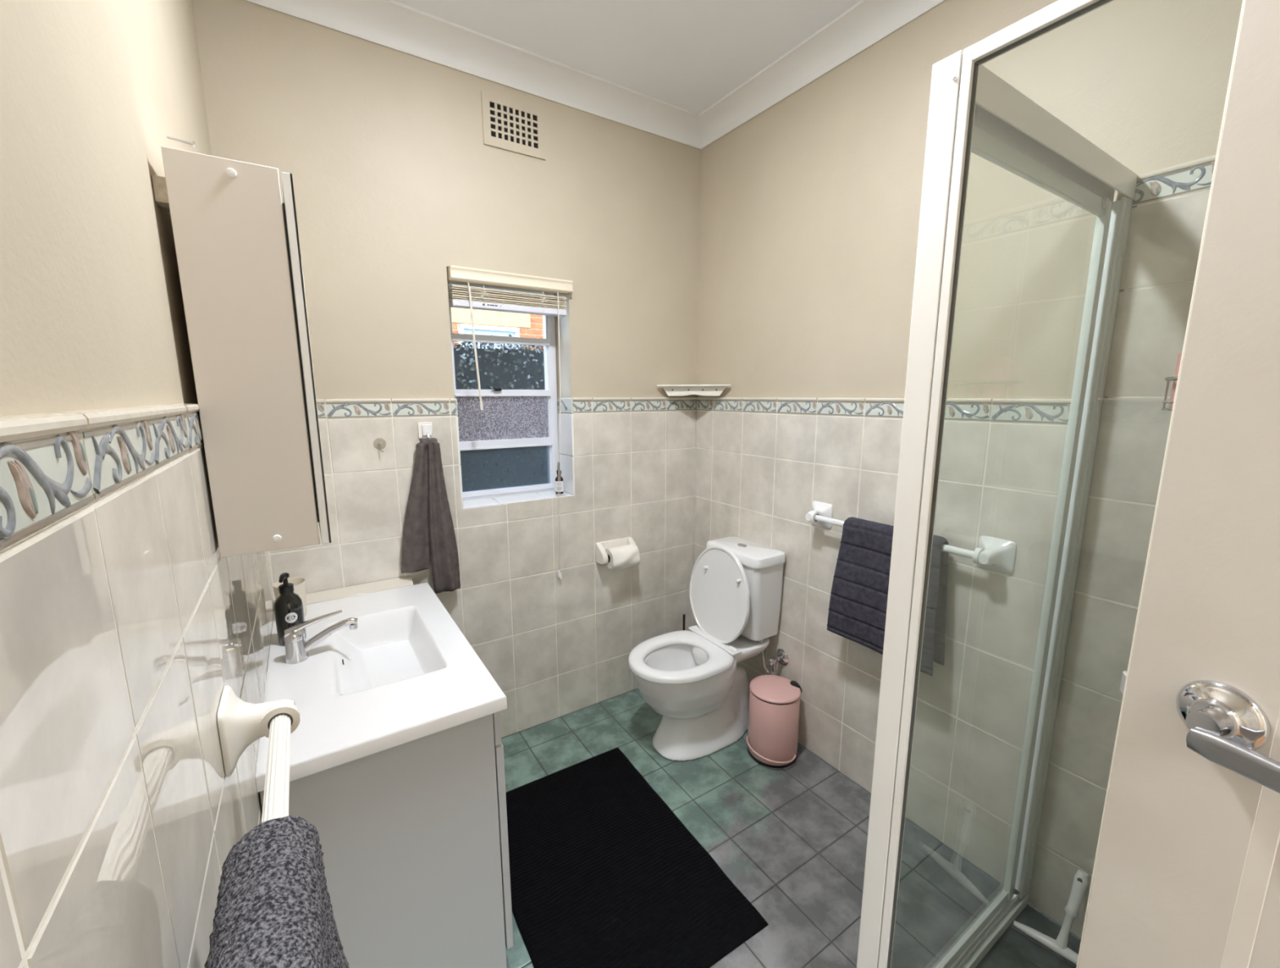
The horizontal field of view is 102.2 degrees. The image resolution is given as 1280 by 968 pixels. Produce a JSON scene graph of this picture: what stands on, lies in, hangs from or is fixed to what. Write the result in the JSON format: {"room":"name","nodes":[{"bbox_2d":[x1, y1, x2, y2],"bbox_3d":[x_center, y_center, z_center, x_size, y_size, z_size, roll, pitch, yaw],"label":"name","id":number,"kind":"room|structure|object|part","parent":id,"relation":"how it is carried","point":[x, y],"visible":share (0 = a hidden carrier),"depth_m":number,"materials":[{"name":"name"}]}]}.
{"room":"bathroom","nodes":[
{"label":"bathroom","id":0,"kind":"room"},
{"bbox_2d":[0,0,274,967],"bbox_3d":[-0.611,-0.037,0.420,0.305,2.911,2.762,-6,12,-32],"label":"wall","id":1,"kind":"structure","parent":0,"point":[125,625],"depth_m":0.43,"materials":[{"name":"paint"}]},
{"bbox_2d":[8,459,36,519],"bbox_3d":[-0.345,0.003,0.290,0.002,0.035,0.023,-7,12,-33],"label":"flower","id":2,"kind":"object","parent":1,"relation":"on","point":[22,480],"depth_m":0.29,"materials":[{"name":"pink tile"}]},
{"bbox_2d":[68,431,87,475],"bbox_3d":[-0.397,-0.022,0.366,0.002,0.033,0.022,-7,12,-33],"label":"flower","id":3,"kind":"object","parent":1,"relation":"on","point":[82,465],"depth_m":0.36,"materials":[{"name":"pink tile"}]},
{"bbox_2d":[116,435,130,474],"bbox_3d":[-0.456,-0.025,0.458,0.002,0.035,0.023,-6,12,-32],"label":"flower","id":4,"kind":"object","parent":1,"relation":"on","point":[123,449],"depth_m":0.45,"materials":[{"name":"pink tile"}]},
{"bbox_2d":[142,419,152,450],"bbox_3d":[-0.507,-0.051,0.533,0.002,0.033,0.022,-6,12,-32],"label":"flower","id":5,"kind":"object","parent":1,"relation":"on","point":[149,442],"depth_m":0.53,"materials":[{"name":"pink tile"}]},
{"bbox_2d":[166,425,174,453],"bbox_3d":[-0.567,-0.054,0.625,0.002,0.035,0.023,-6,12,-32],"label":"flower","id":6,"kind":"object","parent":1,"relation":"on","point":[170,430],"depth_m":0.62,"materials":[{"name":"pink ceramic"}]},
{"bbox_2d":[166,136,195,147],"bbox_3d":[-0.793,-0.592,0.894,0.037,0.010,0.010,-6,12,-32],"label":"nail","id":7,"kind":"object","parent":1,"relation":"attached to","point":[193,144],"visible":1,"depth_m":0.89,"materials":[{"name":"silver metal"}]},
{"bbox_2d":[180,413,186,437],"bbox_3d":[-0.618,-0.079,0.700,0.002,0.033,0.022,-6,12,-32],"label":"flower","id":8,"kind":"object","parent":1,"relation":"on","point":[183,417],"depth_m":0.70,"materials":[{"name":"pink ceramic"}]},
{"bbox_2d":[195,418,201,440],"bbox_3d":[-0.677,-0.083,0.792,0.002,0.035,0.023,-6,12,-33],"label":"flower","id":9,"kind":"object","parent":1,"relation":"on","point":[197,424],"depth_m":0.79,"materials":[{"name":"pink ceramic"}]},
{"bbox_2d":[151,146,331,557],"bbox_3d":[-0.790,-0.231,1.078,0.171,0.606,0.634,-6,12,-32],"label":"upper cabinet","id":10,"kind":"object","parent":1,"relation":"attached to","point":[237,250],"visible":1,"depth_m":0.82,"materials":[{"name":"beige laminate"}]},
{"bbox_3d":[-0.640,-0.214,0.990,0.012,0.602,0.314,-6,12,-32],"label":"door","id":11,"kind":"part","parent":10,"relation":"part of","materials":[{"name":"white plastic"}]},
{"bbox_2d":[292,178,331,539],"bbox_3d":[-0.633,-0.215,0.995,0.001,0.600,0.310,-6,12,-32],"label":"mirror","id":12,"kind":"object","parent":10,"relation":"attached to","point":[296,256],"depth_m":0.86,"materials":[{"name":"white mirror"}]},
{"bbox_2d":[217,684,300,822],"bbox_3d":[-0.372,0.402,0.484,0.090,0.100,0.802,-6,12,-32],"label":"towel rail","id":13,"kind":"object","parent":1,"relation":"attached to","point":[241,723],"visible":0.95,"depth_m":0.72,"materials":[{"name":"white ceramic"}]},
{"bbox_2d":[204,815,349,967],"bbox_3d":[-0.293,0.587,0.461,0.121,0.443,0.325,-6,12,-32],"label":"hand towel","id":14,"kind":"object","parent":13,"relation":"hanging from","point":[273,909],"visible":1,"depth_m":0.47,"materials":[{"name":"grey fabric"}]},
{"bbox_2d":[191,0,701,737],"bbox_3d":[-0.555,-0.351,2.239,2.411,2.911,0.305,-6,12,-32],"label":"wall","id":15,"kind":"structure","parent":0,"point":[397,184],"depth_m":2.01,"materials":[{"name":"paint"}]},
{"bbox_2d":[316,402,324,412],"bbox_3d":[-1.073,-0.257,1.734,0.022,0.033,0.002,-6,12,-33],"label":"flower","id":16,"kind":"object","parent":15,"relation":"on","point":[318,404],"depth_m":1.73,"materials":[{"name":"pink tile"}]},
{"bbox_2d":[275,575,413,604],"bbox_3d":[-1.038,0.393,1.839,0.426,0.043,0.044,-6,12,-32],"label":"trim","id":17,"kind":"structure","parent":15,"relation":"attached to","point":[364,588],"depth_m":1.85,"materials":[{"name":"beige ceramic"}]},
{"bbox_2d":[353,405,360,415],"bbox_3d":[-0.981,-0.256,1.794,0.023,0.035,0.002,-6,12,-32],"label":"flower","id":18,"kind":"object","parent":15,"relation":"on","point":[357,409],"depth_m":1.79,"materials":[{"name":"beige tile"}]},
{"bbox_2d":[383,402,390,411],"bbox_3d":[-0.902,-0.276,1.842,0.022,0.033,0.002,-6,12,-32],"label":"flower","id":19,"kind":"object","parent":15,"relation":"on","point":[386,405],"depth_m":1.84,"materials":[{"name":"tile"}]},
{"bbox_2d":[416,404,422,413],"bbox_3d":[-0.812,-0.275,1.903,0.023,0.035,0.002,-6,12,-33],"label":"flower","id":20,"kind":"object","parent":15,"relation":"on","point":[419,407],"depth_m":1.90,"materials":[{"name":"tile"}]},
{"bbox_2d":[417,422,432,439],"bbox_3d":[-0.788,-0.191,1.907,0.050,0.073,0.044,-6,12,-32],"label":"hook","id":21,"kind":"object","parent":15,"relation":"attached to","point":[424,428],"visible":0.94,"depth_m":1.91,"materials":[{"name":"white plastic"}]},
{"bbox_2d":[400,437,460,593],"bbox_3d":[-0.799,0.125,1.940,0.203,0.592,0.081,-3,10,-15],"label":"hand towel","id":22,"kind":"object","parent":21,"relation":"hanging from","point":[428,530],"visible":1,"depth_m":1.93,"materials":[{"name":"grey fabric"}]},
{"bbox_2d":[442,401,448,409],"bbox_3d":[-0.733,-0.295,1.951,0.022,0.033,0.002,-6,12,-33],"label":"flower","id":23,"kind":"object","parent":15,"relation":"on","point":[445,404],"depth_m":1.95,"materials":[{"name":"beige tile"}]},
{"bbox_2d":[244,0,700,149],"bbox_3d":[-0.459,-1.517,1.885,1.835,0.092,0.088,-6,12,-32],"label":"trim","id":24,"kind":"structure","parent":15,"relation":"attached to","point":[390,24],"depth_m":1.84,"materials":[{"name":"white paint"}]},
{"bbox_2d":[447,282,558,500],"bbox_3d":[-0.582,-0.395,2.216,0.483,0.905,0.072,-6,12,-32],"label":"window","id":25,"kind":"structure","parent":15,"relation":"in","point":[509,446],"depth_m":2.26,"materials":[{"name":"white paint"}]},
{"bbox_3d":[-0.589,-0.289,2.245,0.417,0.192,0.004,-6,12,-32],"label":"glass pane","id":26,"kind":"part","parent":25,"relation":"part of","materials":[{"name":"grey glass"}]},
{"bbox_3d":[-0.589,-0.073,2.282,0.417,0.188,0.004,-6,12,-32],"label":"glass pane","id":27,"kind":"part","parent":25,"relation":"part of","materials":[{"name":"glass"}]},
{"bbox_3d":[-0.586,0.027,2.295,0.425,0.022,0.036,-6,12,-32],"label":"rail","id":28,"kind":"part","parent":25,"relation":"part of","materials":[{"name":"white paint"}]},
{"bbox_2d":[446,265,573,579],"bbox_3d":[-0.500,-0.193,2.139,0.488,1.273,0.072,-6,12,-32],"label":"blind","id":29,"kind":"object","parent":25,"relation":"attached to","point":[472,298],"visible":1,"depth_m":2.01,"materials":[{"name":"beige plastic"}]},
{"bbox_3d":[-0.511,-0.796,2.044,0.474,0.045,0.044,-6,12,-32],"label":"head rail","id":30,"kind":"part","parent":29,"relation":"part of","materials":[{"name":"beige plastic"}]},
{"bbox_3d":[-0.512,-0.696,2.053,0.460,0.022,0.046,-6,12,-32],"label":"rail","id":31,"kind":"part","parent":29,"relation":"part of","materials":[{"name":"white plastic"}]},
{"bbox_3d":[-0.348,-0.197,2.206,0.034,1.193,0.008,-6,12,-32],"label":"pull cord","id":32,"kind":"part","parent":29,"relation":"part of","materials":[{"name":"white fabric"}]},
{"bbox_3d":[-0.344,-0.191,2.209,0.028,1.205,0.008,-6,12,-32],"label":"pull cord","id":33,"kind":"part","parent":29,"relation":"part of","materials":[{"name":"white fabric"}]},
{"bbox_2d":[480,91,546,160],"bbox_3d":[-0.473,-1.349,1.953,0.243,0.174,0.008,-6,12,-32],"label":"air vent","id":34,"kind":"object","parent":15,"relation":"in","point":[508,125],"visible":1,"depth_m":1.95,"materials":[{"name":"paint"}]},
{"bbox_2d":[555,462,564,493],"bbox_3d":[-0.364,-0.029,2.327,0.038,0.144,0.038,-6,12,-32],"label":"dropper bottle","id":35,"kind":"object","parent":15,"relation":"on","point":[558,480],"visible":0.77,"depth_m":2.32,"materials":[{"name":"brown glass"}]},
{"bbox_2d":[595,537,635,564],"bbox_3d":[-0.104,0.315,2.423,0.194,0.095,0.079,-6,12,-32],"label":"toilet paper holder","id":36,"kind":"object","parent":15,"relation":"attached to","point":[602,557],"visible":0.6,"depth_m":2.41,"materials":[{"name":"white ceramic"}]},
{"bbox_2d":[604,544,639,572],"bbox_3d":[-0.086,0.340,2.403,0.152,0.108,0.106,-6,12,-32],"label":"toilet paper","id":37,"kind":"object","parent":36,"relation":"on","point":[624,557],"visible":0.98,"depth_m":2.37,"materials":[{"name":"white paper"}]},
{"bbox_2d":[657,384,730,395],"bbox_3d":[0.251,-0.440,2.428,0.250,0.052,0.258,-6,12,-32],"label":"corner shelf","id":38,"kind":"object","parent":15,"relation":"attached to","point":[670,389],"visible":1,"depth_m":2.44,"materials":[{"name":"white ceramic"}]},
{"bbox_3d":[0.250,-0.461,2.420,0.244,0.008,0.251,-6,12,-32],"label":"shelf","id":39,"kind":"part","parent":38,"relation":"part of","materials":[{"name":"white ceramic"}]},
{"bbox_2d":[392,0,861,114],"bbox_3d":[0.169,-1.424,0.920,2.411,0.050,2.970,-6,12,-32],"label":"ceiling","id":40,"kind":"structure","parent":0,"point":[687,55],"depth_m":1.77,"materials":[{"name":"white paint"}]},
{"bbox_2d":[501,688,1080,967],"bbox_3d":[0.252,1.317,1.271,1.835,0.050,2.682,-6,12,-32],"label":"floor","id":41,"kind":"structure","parent":0,"point":[792,839],"depth_m":1.71,"materials":[{"name":"tile"}]},
{"bbox_2d":[259,711,513,967],"bbox_3d":[-0.757,0.865,1.541,0.491,0.752,0.884,-6,12,-32],"label":"vanity cabinet","id":42,"kind":"object","parent":41,"relation":"on","point":[414,841],"visible":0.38,"depth_m":1.17,"materials":[{"name":"grey laminate"}]},
{"bbox_2d":[255,582,506,792],"bbox_3d":[-0.761,0.510,1.472,0.480,0.105,0.899,-6,12,-32],"label":"basin","id":43,"kind":"object","parent":42,"relation":"on","point":[407,672],"visible":0.9,"depth_m":1.30,"materials":[{"name":"white ceramic"}]},
{"bbox_2d":[271,577,306,616],"bbox_3d":[-1.109,0.368,1.643,0.089,0.116,0.089,-6,12,-32],"label":"tumbler","id":44,"kind":"object","parent":43,"relation":"on","point":[299,584],"visible":0.34,"depth_m":1.64,"materials":[{"name":"beige ceramic"}]},
{"bbox_2d":[274,572,306,645],"bbox_3d":[-1.004,0.352,1.477,0.069,0.205,0.073,-6,12,-32],"label":"soap bottle","id":45,"kind":"object","parent":43,"relation":"on","point":[288,606],"visible":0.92,"depth_m":1.46,"materials":[{"name":"black plastic"}]},
{"bbox_2d":[284,609,357,664],"bbox_3d":[-0.871,0.410,1.414,0.177,0.111,0.054,-6,12,-32],"label":"mixer tap","id":46,"kind":"object","parent":43,"relation":"on","point":[296,648],"visible":1,"depth_m":1.38,"materials":[{"name":"silver metal"}]},
{"bbox_3d":[-0.883,0.379,1.401,0.135,0.044,0.035,-6,12,-32],"label":"lever","id":47,"kind":"part","parent":46,"relation":"part of","materials":[{"name":"silver metal"}]},
{"bbox_3d":[-0.857,0.416,1.424,0.144,0.076,0.026,-6,12,-32],"label":"spout","id":48,"kind":"part","parent":46,"relation":"part of","materials":[{"name":"silver metal"}]},
{"bbox_3d":[-0.580,0.519,1.598,0.015,0.090,0.884,-6,12,-32],"label":"rail","id":49,"kind":"part","parent":42,"relation":"part of","materials":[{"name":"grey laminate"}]},
{"bbox_3d":[-0.457,0.887,1.474,0.018,0.581,0.440,-6,12,-32],"label":"door","id":50,"kind":"part","parent":42,"relation":"part of","materials":[{"name":"grey laminate"}]},
{"bbox_2d":[506,747,768,967],"bbox_3d":[-0.124,1.213,1.684,0.636,0.013,0.897,-6,12,-32],"label":"bath mat","id":51,"kind":"object","parent":41,"relation":"on","point":[604,873],"visible":0.96,"depth_m":1.59,"materials":[{"name":"black fabric"}]},
{"bbox_2d":[682,613,685,630],"bbox_3d":[0.225,0.854,2.661,0.092,0.387,0.092,-6,12,-32],"label":"toilet brush","id":52,"kind":"object","parent":41,"relation":"on","point":[683,615],"visible":0.06,"depth_m":2.63,"materials":[{"name":"grey plastic"}]},
{"bbox_2d":[628,536,785,760],"bbox_3d":[0.252,0.698,2.232,0.668,0.842,0.391,-6,12,-32],"label":"toilet","id":53,"kind":"object","parent":41,"relation":"on","point":[695,679],"visible":0.99,"depth_m":2.18,"materials":[{"name":"white ceramic"}]},
{"bbox_3d":[0.159,0.719,2.165,0.430,0.028,0.370,-6,12,-32],"label":"seat","id":54,"kind":"part","parent":53,"relation":"part of","materials":[{"name":"white plastic"}]},
{"bbox_3d":[0.341,0.477,2.258,0.059,0.415,0.376,-6,12,-32],"label":"lid","id":55,"kind":"part","parent":53,"relation":"part of","materials":[{"name":"white plastic"}]},
{"bbox_3d":[0.460,0.295,2.278,0.186,0.044,0.338,-6,12,-32],"label":"cistern lid","id":56,"kind":"part","parent":53,"relation":"part of","materials":[{"name":"white ceramic"}]},
{"bbox_2d":[746,675,801,768],"bbox_3d":[0.553,0.982,2.153,0.206,0.308,0.229,5,11,26],"label":"pedal bin","id":57,"kind":"object","parent":41,"relation":"on","point":[771,739],"visible":1,"depth_m":2.09,"materials":[{"name":"pink plastic"}]},
{"bbox_3d":[0.558,0.842,2.139,0.206,0.017,0.206,-6,12,-32],"label":"bin lid","id":58,"kind":"part","parent":57,"relation":"part of","materials":[{"name":"pink metal"}]},
{"bbox_2d":[856,0,1137,967],"bbox_3d":[1.061,0.367,0.771,0.812,1.989,0.994,-6,12,-32],"label":"frame","id":59,"kind":"object","parent":41,"relation":"on","point":[971,108],"visible":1,"depth_m":0.96,"materials":[{"name":"white metal"}]},
{"bbox_3d":[0.475,0.336,0.955,0.030,1.989,0.042,-6,12,-32],"label":"corner post","id":60,"kind":"part","parent":59,"relation":"part of","materials":[{"name":"white metal"}]},
{"bbox_3d":[0.785,0.310,1.165,0.710,1.883,0.018,-6,12,-32],"label":"sliding door","id":61,"kind":"part","parent":59,"relation":"part of","materials":[{"name":"white"}]},
{"bbox_2d":[1011,869,1088,967],"bbox_3d":[1.154,1.154,1.394,0.098,0.224,0.217,-10,14,-44],"label":"squeegee","id":62,"kind":"object","parent":41,"relation":"on","point":[1058,947],"visible":0.96,"depth_m":1.39,"materials":[{"name":"white plastic"}]},
{"bbox_3d":[1.125,1.265,1.384,0.009,0.009,0.217,-9,13,-42],"label":"rubber blade","id":63,"kind":"part","parent":62,"relation":"part of","materials":[{"name":"grey"}]},
{"bbox_3d":[1.160,1.146,1.389,0.094,0.206,0.030,-5,11,-27],"label":"handle","id":64,"kind":"part","parent":62,"relation":"part of","materials":[{"name":"white plastic"}]},
{"bbox_2d":[693,0,1242,938],"bbox_3d":[1.154,-0.235,1.552,0.305,2.911,2.762,-6,12,-32],"label":"wall","id":65,"kind":"structure","parent":0,"point":[810,209],"depth_m":1.57,"materials":[{"name":"paint"}]},
{"bbox_2d":[767,648,788,671],"bbox_3d":[0.592,0.772,2.252,0.084,0.089,0.072,-6,12,-32],"label":"valve","id":66,"kind":"object","parent":65,"relation":"attached to","point":[782,657],"visible":1,"depth_m":2.25,"materials":[{"name":"silver metal"}]},
{"bbox_3d":[0.565,0.767,2.233,0.021,0.030,0.032,-6,12,-32],"label":"valve knob","id":67,"kind":"part","parent":66,"relation":"part of","materials":[{"name":"silver metal"}]},
{"bbox_2d":[792,403,796,412],"bbox_3d":[0.624,-0.309,2.088,0.002,0.035,0.023,-6,12,-32],"label":"flower","id":68,"kind":"object","parent":65,"relation":"on","point":[794,406],"depth_m":2.09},
{"bbox_2d":[812,400,816,408],"bbox_3d":[0.675,-0.307,2.008,0.002,0.033,0.022,-6,12,-33],"label":"flower","id":69,"kind":"object","parent":65,"relation":"on","point":[814,402],"depth_m":2.00,"materials":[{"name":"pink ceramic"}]},
{"bbox_2d":[698,0,945,149],"bbox_3d":[0.951,-1.423,1.327,0.088,0.092,2.574,-6,12,-32],"label":"trim","id":70,"kind":"structure","parent":65,"relation":"attached to","point":[867,22],"depth_m":1.85,"materials":[{"name":"white paint"}]},
{"bbox_2d":[835,404,840,413],"bbox_3d":[0.735,-0.280,1.921,0.002,0.035,0.023,-6,12,-33],"label":"flower","id":71,"kind":"object","parent":65,"relation":"on","point":[837,406],"depth_m":1.92,"materials":[{"name":"pink tile"}]},
{"bbox_2d":[858,401,863,410],"bbox_3d":[0.786,-0.279,1.841,0.002,0.033,0.022,-6,12,-33],"label":"flower","id":72,"kind":"object","parent":65,"relation":"on","point":[860,402],"depth_m":1.84,"materials":[{"name":"pink tile"}]},
{"bbox_2d":[886,404,892,414],"bbox_3d":[0.845,-0.251,1.753,0.002,0.035,0.023,-6,12,-33],"label":"flower","id":73,"kind":"object","parent":65,"relation":"on","point":[889,407],"depth_m":1.75,"materials":[{"name":"pink tile"}]},
{"bbox_2d":[805,501,1016,573],"bbox_3d":[0.844,0.167,1.749,0.086,0.098,0.710,-6,12,-32],"label":"towel rail","id":74,"kind":"object","parent":65,"relation":"attached to","point":[993,553],"visible":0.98,"depth_m":1.51,"materials":[{"name":"white ceramic"}]},
{"bbox_2d":[826,517,948,676],"bbox_3d":[0.830,0.354,1.746,0.095,0.433,0.388,-6,12,-32],"label":"bath towel","id":75,"kind":"object","parent":74,"relation":"hanging from","point":[858,602],"visible":0.63,"depth_m":1.75,"materials":[{"name":"fabric"}]},
{"bbox_2d":[948,405,955,417],"bbox_3d":[0.956,-0.223,1.586,0.002,0.035,0.023,-6,12,-32],"label":"flower","id":76,"kind":"object","parent":65,"relation":"on","point":[951,409],"depth_m":1.58,"materials":[{"name":"tile"}]},
{"bbox_2d":[982,402,989,413],"bbox_3d":[1.007,-0.221,1.506,0.002,0.033,0.022,-6,12,-32],"label":"flower","id":77,"kind":"object","parent":65,"relation":"on","point":[984,405],"depth_m":1.51,"materials":[{"name":"pink tile"}]},
{"bbox_2d":[1024,407,1033,419],"bbox_3d":[1.066,-0.194,1.419,0.002,0.035,0.023,-6,12,-32],"label":"flower","id":78,"kind":"object","parent":65,"relation":"on","point":[1028,411],"depth_m":1.42,"materials":[{"name":"tile"}]},
{"bbox_2d":[1149,181,1161,196],"bbox_3d":[1.169,-0.671,1.174,0.002,0.035,0.023,-6,12,-33],"label":"flower","id":79,"kind":"object","parent":65,"relation":"on","point":[1155,187],"depth_m":1.17,"materials":[{"name":"tile"}]},
{"bbox_2d":[1160,376,1177,410],"bbox_3d":[1.211,-0.191,1.091,0.112,0.072,0.139,-6,12,-32],"label":"wire caddy","id":80,"kind":"object","parent":65,"relation":"attached to","point":[1168,380],"visible":0.2,"depth_m":1.12,"materials":[{"name":"silver metal"}]},
{"bbox_2d":[1168,351,1182,408],"bbox_3d":[1.199,-0.254,1.096,0.064,0.184,0.081,-6,12,-32],"label":"shampoo bottle","id":81,"kind":"object","parent":80,"relation":"in","point":[1179,357],"visible":0.03,"depth_m":1.12,"materials":[{"name":"pink"}]},
{"bbox_2d":[1210,161,1214,173],"bbox_3d":[1.221,-0.669,1.095,0.002,0.033,0.022,-6,12,-33],"label":"flower","id":82,"kind":"object","parent":65,"relation":"on","point":[1212,163],"depth_m":1.10,"materials":[{"name":"pink ceramic"}]},
{"bbox_3d":[0.947,0.138,-0.020,1.835,2.711,0.125,-6,12,-32],"label":"wall","id":83,"kind":"structure","parent":0,"visible":0},
{"bbox_2d":[1075,0,1279,967],"bbox_3d":[0.694,0.422,0.318,0.080,2.022,0.712,-4,10,-20],"label":"door","id":84,"kind":"structure","parent":83,"relation":"in","point":[1186,873],"depth_m":0.53,"materials":[{"name":"paint"}]},
{"bbox_3d":[0.594,0.273,0.474,0.015,0.029,0.135,-4,10,-19],"label":"handle lever","id":85,"kind":"part","parent":84,"relation":"part of","materials":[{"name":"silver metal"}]},
{"bbox_3d":[0.716,0.376,0.312,0.026,1.700,0.472,-4,10,-20],"label":"panel","id":86,"kind":"part","parent":84,"relation":"part of","materials":[{"name":"paint"}]},
{"label":"outside","id":87,"kind":"structure","parent":0,"visible":0},
{"bbox_3d":[-0.992,0.390,7.528,15.000,0.250,8.700,-6,12,-32],"label":"ground","id":88,"kind":"structure","parent":87,"visible":0},
{"bbox_2d":[450,306,543,351],"bbox_3d":[-1.259,-3.028,7.345,11.000,6.550,0.342,-6,12,-32],"label":"house","id":89,"kind":"structure","parent":88,"relation":"on","point":[486,322],"depth_m":6.89,"materials":[{"name":"beige"}]},
{"bbox_2d":[453,333,545,390],"bbox_3d":[-0.234,-0.185,4.382,7.403,1.953,0.626,-6,12,-32],"label":"hedge","id":90,"kind":"object","parent":88,"relation":"on","point":[503,368],"visible":0.09,"depth_m":3.58,"materials":[{"name":"green plant"}]}
]}

